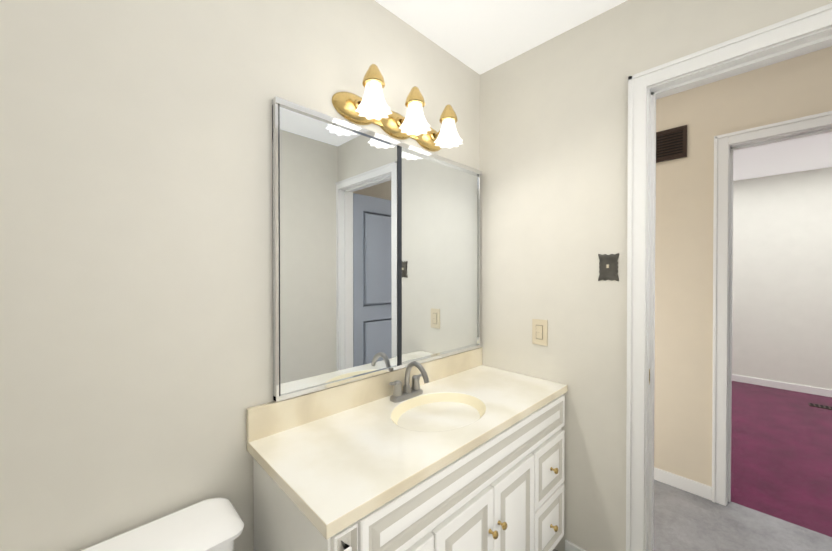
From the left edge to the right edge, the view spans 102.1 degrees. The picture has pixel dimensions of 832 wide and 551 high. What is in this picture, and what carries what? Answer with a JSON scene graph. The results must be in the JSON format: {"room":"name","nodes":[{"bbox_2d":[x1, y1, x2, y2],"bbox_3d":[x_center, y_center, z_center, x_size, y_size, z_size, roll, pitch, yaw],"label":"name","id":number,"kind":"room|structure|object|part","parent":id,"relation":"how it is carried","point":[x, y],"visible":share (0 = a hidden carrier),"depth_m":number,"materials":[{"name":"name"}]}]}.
{"room":"bathroom","nodes":[
{"label":"bathroom","id":0,"kind":"room"},
{"bbox_2d":[0,0,479,550],"bbox_3d":[-0.582,0.093,1.072,2.520,2.440,0.120,0,1,-44],"label":"wall","id":1,"kind":"structure","parent":0,"point":[136,304],"depth_m":0.88,"materials":[{"name":"paint"}]},
{"bbox_2d":[272,96,481,401],"bbox_3d":[-0.050,-0.085,1.486,1.144,0.980,0.030,0,1,-44],"label":"mirror","id":2,"kind":"object","parent":1,"relation":"attached to","point":[376,253],"visible":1,"depth_m":1.32,"materials":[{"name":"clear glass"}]},
{"bbox_2d":[332,64,462,151],"bbox_3d":[-0.024,-0.682,1.393,0.620,0.172,0.189,0,1,-44],"label":"sconce","id":3,"kind":"object","parent":1,"relation":"attached to","point":[370,107],"visible":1,"depth_m":1.34,"materials":[{"name":"gold metal"}]},
{"bbox_3d":[-0.004,-0.648,1.372,0.557,0.102,0.130,0,1,-44],"label":"lamp shade","id":4,"kind":"part","parent":3,"relation":"part of","materials":[{"name":"white glass"}]},
{"bbox_2d":[375,0,831,180],"bbox_3d":[1.650,-1.163,1.760,6.690,0.060,5.000,0,1,-44],"label":"ceiling","id":5,"kind":"structure","parent":0,"point":[480,36],"depth_m":1.56,"materials":[{"name":"paint"}]},
{"bbox_2d":[480,0,831,550],"bbox_3d":[0.928,0.090,1.415,0.120,2.440,4.500,0,1,-44],"label":"wall","id":6,"kind":"structure","parent":0,"point":[554,159],"depth_m":1.52,"materials":[{"name":"paint"}]},
{"bbox_2d":[532,319,547,345],"bbox_3d":[0.607,0.278,1.652,0.010,0.124,0.076,0,1,-44],"label":"switch plate","id":7,"kind":"object","parent":6,"relation":"attached to","point":[539,331],"visible":1,"depth_m":1.65,"materials":[{"name":"beige plastic"}]},
{"bbox_2d":[598,253,618,280],"bbox_3d":[0.817,-0.035,1.431,0.014,0.118,0.080,0,1,-44],"label":"switch plate","id":8,"kind":"object","parent":6,"relation":"attached to","point":[608,267],"visible":1,"depth_m":1.43,"materials":[{"name":"grey metal"}]},
{"bbox_2d":[626,3,831,550],"bbox_3d":[1.211,0.255,1.126,0.164,2.116,0.841,0,1,-44],"label":"door frame","id":9,"kind":"structure","parent":6,"relation":"attached to","point":[799,35],"depth_m":1.34,"materials":[{"name":"white wood"}]},
{"bbox_2d":[553,381,831,550],"bbox_3d":[1.650,1.332,1.781,6.690,0.050,5.000,0,1,-44],"label":"floor","id":10,"kind":"structure","parent":0,"point":[781,453],"depth_m":2.04,"materials":[{"name":"grey carpet"}]},
{"bbox_2d":[81,498,243,550],"bbox_3d":[-0.493,0.974,0.569,0.504,0.686,0.695,0,1,-44],"label":"toilet","id":11,"kind":"object","parent":10,"relation":"on","point":[214,524],"visible":1,"depth_m":0.83,"materials":[{"name":"white ceramic"}]},
{"bbox_3d":[-0.675,0.813,0.754,0.465,0.286,0.150,0,1,-44],"label":"tank","id":12,"kind":"part","parent":11,"relation":"part of","materials":[{"name":"white ceramic"}]},
{"bbox_2d":[246,347,567,550],"bbox_3d":[0.096,0.831,1.296,1.241,0.960,0.511,0,1,-44],"label":"bathroom vanity","id":13,"kind":"object","parent":10,"relation":"on","point":[462,451],"visible":0.98,"depth_m":1.08,"materials":[{"name":"white"}]},
{"bbox_2d":[389,361,428,402],"bbox_3d":[-0.004,0.430,1.378,0.198,0.158,0.154,0,1,-44],"label":"faucet","id":14,"kind":"object","parent":13,"relation":"on","point":[410,394],"depth_m":1.39,"materials":[{"name":"silver metal"}]},
{"bbox_2d":[808,402,831,409],"bbox_3d":[4.044,1.291,3.265,0.110,0.007,0.300,0,1,-44],"label":"floor vent","id":15,"kind":"object","parent":10,"relation":"in","point":[821,406],"visible":1,"depth_m":3.31,"materials":[{"name":"brown"}]},
{"bbox_2d":[654,46,831,486],"bbox_3d":[1.644,0.084,2.113,0.120,2.440,4.500,0,1,-44],"label":"wall","id":16,"kind":"structure","parent":0,"point":[795,88],"depth_m":2.01,"materials":[{"name":"paint"}]},
{"bbox_2d":[656,125,686,162],"bbox_3d":[1.526,-0.811,2.131,0.012,0.190,0.300,0,1,-44],"label":"air vent","id":17,"kind":"object","parent":16,"relation":"in","point":[671,144],"visible":0.69,"depth_m":2.07,"materials":[{"name":"brown metal"}]},
{"bbox_2d":[654,467,711,499],"bbox_3d":[0.871,1.259,2.819,0.012,0.078,2.424,0,1,-44],"label":"baseboard","id":18,"kind":"structure","parent":16,"relation":"attached to","point":[685,484],"depth_m":2.04,"materials":[{"name":"white wood"}]},
{"bbox_2d":[712,111,831,505],"bbox_3d":[2.094,0.257,1.653,0.164,2.102,0.945,0,1,-44],"label":"door frame","id":19,"kind":"structure","parent":16,"relation":"attached to","point":[727,145],"depth_m":1.91,"materials":[{"name":"white wood"}]},
{"bbox_2d":[732,167,831,389],"bbox_3d":[4.001,0.068,4.065,0.120,2.440,5.240,0,1,-44],"label":"wall","id":20,"kind":"structure","parent":0,"point":[782,287],"depth_m":3.80,"materials":[{"name":"paint"}]},
{"bbox_2d":[732,374,831,396],"bbox_3d":[3.953,1.249,4.029,0.012,0.078,5.000,0,1,-44],"label":"baseboard","id":21,"kind":"structure","parent":20,"relation":"attached to","point":[756,381],"depth_m":3.81,"materials":[{"name":"white wood"}]}
]}

